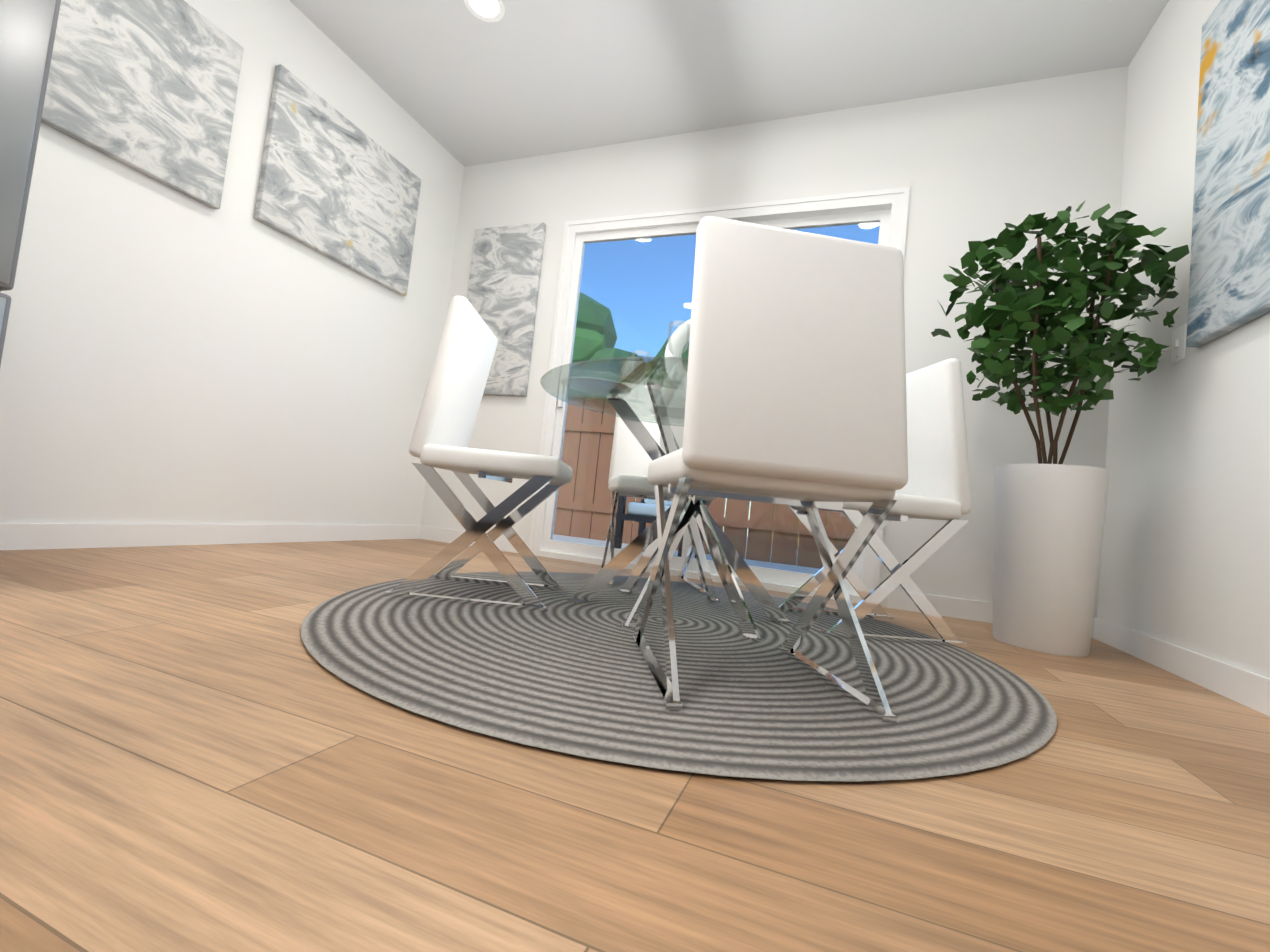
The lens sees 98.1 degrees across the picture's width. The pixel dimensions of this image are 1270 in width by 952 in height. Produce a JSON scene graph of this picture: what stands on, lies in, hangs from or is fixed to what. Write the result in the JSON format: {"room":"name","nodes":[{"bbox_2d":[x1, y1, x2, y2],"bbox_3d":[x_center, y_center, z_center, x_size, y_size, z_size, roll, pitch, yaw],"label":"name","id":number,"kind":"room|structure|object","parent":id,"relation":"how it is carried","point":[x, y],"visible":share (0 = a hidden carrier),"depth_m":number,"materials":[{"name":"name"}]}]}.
{"room":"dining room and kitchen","nodes":[
{"label":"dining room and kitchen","id":0,"kind":"room"},
{"bbox_2d":[0,0,463,524],"bbox_3d":[-2.615,-1.170,0.519,0.150,2.580,7.300,5,-3,21],"label":"wall","id":1,"kind":"structure","parent":0,"point":[170,355],"depth_m":2.45,"materials":[{"name":"white paint"}]},
{"bbox_2d":[41,0,242,209],"bbox_3d":[-1.886,-1.541,2.069,0.038,0.730,0.700,5,-3,21],"label":"canvas","id":2,"kind":"object","parent":1,"relation":"attached to","point":[149,88],"visible":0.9,"depth_m":2.11,"materials":[{"name":"grey fabric"}]},
{"bbox_2d":[0,523,419,549],"bbox_3d":[-1.830,0.277,2.636,0.012,0.090,2.248,5,-3,21],"label":"baseboard","id":3,"kind":"structure","parent":1,"relation":"attached to","point":[13,536],"depth_m":2.33,"materials":[{"name":"white wood"}]},
{"bbox_2d":[254,64,420,295],"bbox_3d":[-1.540,-1.512,2.976,0.038,0.740,0.920,5,-3,21],"label":"canvas","id":4,"kind":"object","parent":1,"relation":"attached to","point":[336,185],"visible":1,"depth_m":2.86,"materials":[{"name":"grey fabric"}]},
{"bbox_2d":[0,539,1269,951],"bbox_3d":[-0.967,0.307,-0.238,3.985,0.100,7.300,5,-3,21],"label":"floor","id":5,"kind":"structure","parent":0,"point":[202,749],"depth_m":0.65,"materials":[{"name":"brown wood"}]},
{"bbox_2d":[0,0,60,365],"bbox_3d":[-1.923,-0.656,1.015,0.802,1.752,0.900,5,-3,21],"label":"fridge","id":6,"kind":"object","parent":5,"relation":"on","point":[27,32],"visible":1,"depth_m":1.29,"materials":[{"name":"silver metal"}]},
{"bbox_2d":[301,572,1056,781],"bbox_3d":[0.092,0.466,1.761,2.000,0.012,2.000,5,-3,21],"label":"round rug","id":7,"kind":"object","parent":5,"relation":"on","point":[562,674],"visible":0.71,"depth_m":1.13,"materials":[{"name":"grey fabric"}]},
{"bbox_2d":[384,296,571,611],"bbox_3d":[-0.475,-0.072,1.934,0.500,0.959,0.450,6,-3,-1],"label":"dining chair","id":8,"kind":"object","parent":7,"relation":"on","point":[452,399],"visible":1,"depth_m":1.72,"materials":[{"name":"white leather"}]},
{"bbox_2d":[600,414,715,594],"bbox_3d":[0.115,0.025,2.620,0.450,0.959,0.500,6,-3,-7],"label":"dining chair","id":9,"kind":"object","parent":7,"relation":"on","point":[631,460],"visible":0.42,"depth_m":2.75,"materials":[{"name":"white leather"}]},
{"bbox_2d":[540,356,788,640],"bbox_3d":[0.191,0.104,1.940,1.120,0.744,1.120,5,-3,21],"label":"dining table","id":10,"kind":"object","parent":7,"relation":"on","point":[630,391],"visible":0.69,"depth_m":1.90,"materials":[{"name":"clear glass"}]},
{"bbox_2d":[632,350,649,356],"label":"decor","id":11,"kind":"object","parent":10,"relation":"on","point":[640,352],"depth_m":2.10,"materials":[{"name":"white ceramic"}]},
{"bbox_2d":[665,319,690,356],"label":"decor","id":12,"kind":"object","parent":10,"relation":"on","point":[678,342],"depth_m":1.98,"materials":[{"name":"white ceramic"}]},
{"bbox_2d":[632,216,907,722],"bbox_3d":[0.288,-0.030,1.272,0.450,0.959,0.500,6,-3,-7],"label":"dining chair","id":13,"kind":"object","parent":7,"relation":"on","point":[796,386],"visible":1,"depth_m":1.09,"materials":[{"name":"white leather"}]},
{"bbox_2d":[778,358,971,646],"bbox_3d":[0.872,0.070,2.029,0.500,0.959,0.450,6,-3,-7],"label":"dining chair","id":14,"kind":"object","parent":7,"relation":"on","point":[936,486],"visible":0.6,"depth_m":1.85,"materials":[{"name":"white leather"}]},
{"bbox_2d":[931,201,1189,656],"bbox_3d":[1.527,-0.173,2.098,0.759,1.609,0.699,5,-3,21],"label":"plant","id":15,"kind":"object","parent":5,"relation":"on","point":[1049,518],"visible":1,"depth_m":1.97,"materials":[{"name":"green plant"}]},
{"bbox_2d":[289,0,1168,166],"bbox_3d":[-0.695,-2.355,-0.096,3.985,0.100,7.300,5,-3,21],"label":"ceiling","id":16,"kind":"structure","parent":0,"point":[461,83],"depth_m":2.69,"materials":[{"name":"paint"}]},
{"bbox_2d":[464,0,504,21],"bbox_3d":[-0.690,-2.161,2.523,0.183,0.005,0.183,7,-3,-24],"label":"recessed light","id":17,"kind":"object","parent":16,"relation":"in","point":[489,10],"visible":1,"depth_m":2.53,"materials":[{"name":"white"}]},
{"bbox_2d":[421,66,1127,616],"bbox_3d":[0.425,-0.718,3.166,3.685,2.580,0.150,5,-3,21],"label":"wall","id":18,"kind":"structure","parent":0,"point":[981,164],"depth_m":2.75,"materials":[{"name":"white paint"}]},
{"bbox_2d":[420,525,523,552],"bbox_3d":[-1.054,0.404,3.531,0.778,0.090,0.012,5,-3,21],"label":"baseboard","id":19,"kind":"structure","parent":18,"relation":"attached to","point":[438,534],"depth_m":3.59,"materials":[{"name":"white wood"}]},
{"bbox_2d":[467,222,545,395],"bbox_3d":[-0.879,-1.080,3.588,0.530,1.120,0.038,5,-3,21],"label":"framed picture","id":20,"kind":"object","parent":18,"relation":"attached to","point":[504,280],"visible":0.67,"depth_m":3.54,"materials":[{"name":"grey fabric"}]},
{"bbox_2d":[529,187,909,602],"bbox_3d":[0.386,-0.485,3.126,1.965,2.105,0.112,5,-3,21],"label":"door frame","id":21,"kind":"structure","parent":18,"relation":"attached to","point":[887,209],"depth_m":3.21,"materials":[{"name":"white"}]},
{"bbox_2d":[887,590,992,622],"bbox_3d":[1.592,0.620,2.514,0.797,0.090,0.012,5,-3,21],"label":"baseboard","id":22,"kind":"structure","parent":18,"relation":"attached to","point":[967,609],"depth_m":2.56,"materials":[{"name":"white"}]},
{"bbox_2d":[1097,0,1269,678],"bbox_3d":[0.954,-0.878,-0.853,0.150,2.580,7.300,5,-3,21],"label":"wall","id":23,"kind":"structure","parent":0,"point":[1185,557],"depth_m":1.93,"materials":[{"name":"white paint"}]},
{"bbox_2d":[1171,323,1186,363],"bbox_3d":[1.898,-0.462,1.928,0.014,0.120,0.080,5,-3,21],"label":"switch plate","id":24,"kind":"object","parent":23,"relation":"attached to","point":[1178,351],"visible":1,"depth_m":1.92,"materials":[{"name":"white plastic"}]},
{"bbox_2d":[1091,617,1269,716],"bbox_3d":[1.510,0.538,1.128,0.012,0.090,2.668,5,-3,21],"label":"baseboard","id":25,"kind":"structure","parent":23,"relation":"attached to","point":[1249,689],"depth_m":1.70,"materials":[{"name":"white"}]},
{"bbox_2d":[1186,0,1269,346],"bbox_3d":[1.686,-1.031,1.288,0.038,1.120,1.200,5,-3,21],"label":"framed picture","id":26,"kind":"object","parent":23,"relation":"attached to","point":[1229,285],"visible":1,"depth_m":1.66,"materials":[{"name":"blue fabric"}]},
{"label":"outside","id":27,"kind":"structure","parent":0,"visible":0},
{"bbox_2d":[553,527,819,573],"bbox_3d":[2.240,1.079,7.144,14.000,0.080,8.850,5,-3,21],"label":"patio","id":28,"kind":"structure","parent":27,"point":[749,562],"depth_m":5.39,"materials":[{"name":"concrete"}]},
{"bbox_2d":[572,293,689,522],"bbox_3d":[3.577,-1.129,10.697,10.245,4.957,9.662,5,-3,21],"label":"trees","id":29,"kind":"object","parent":28,"relation":"on","point":[580,351],"depth_m":7.70,"materials":[{"name":"green plant"}]},
{"bbox_2d":[614,496,704,557],"bbox_3d":[0.237,0.297,4.618,0.640,0.800,0.600,5,-3,21],"label":"garden chair","id":30,"kind":"object","parent":28,"relation":"on","point":[642,524],"depth_m":4.43,"materials":[{"name":"black"}]},
{"bbox_2d":[553,404,854,568],"bbox_3d":[2.129,0.130,5.256,13.000,1.584,0.050,5,-3,21],"label":"fence","id":31,"kind":"object","parent":28,"relation":"on","point":[719,506],"depth_m":6.07,"materials":[{"name":"brown wood"}]},
{"bbox_2d":[772,504,854,546],"bbox_3d":[3.418,-0.206,9.097,2.800,2.800,2.300,5,-3,21],"label":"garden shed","id":32,"kind":"object","parent":28,"relation":"on","point":[799,524],"depth_m":8.28,"materials":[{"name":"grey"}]}
]}

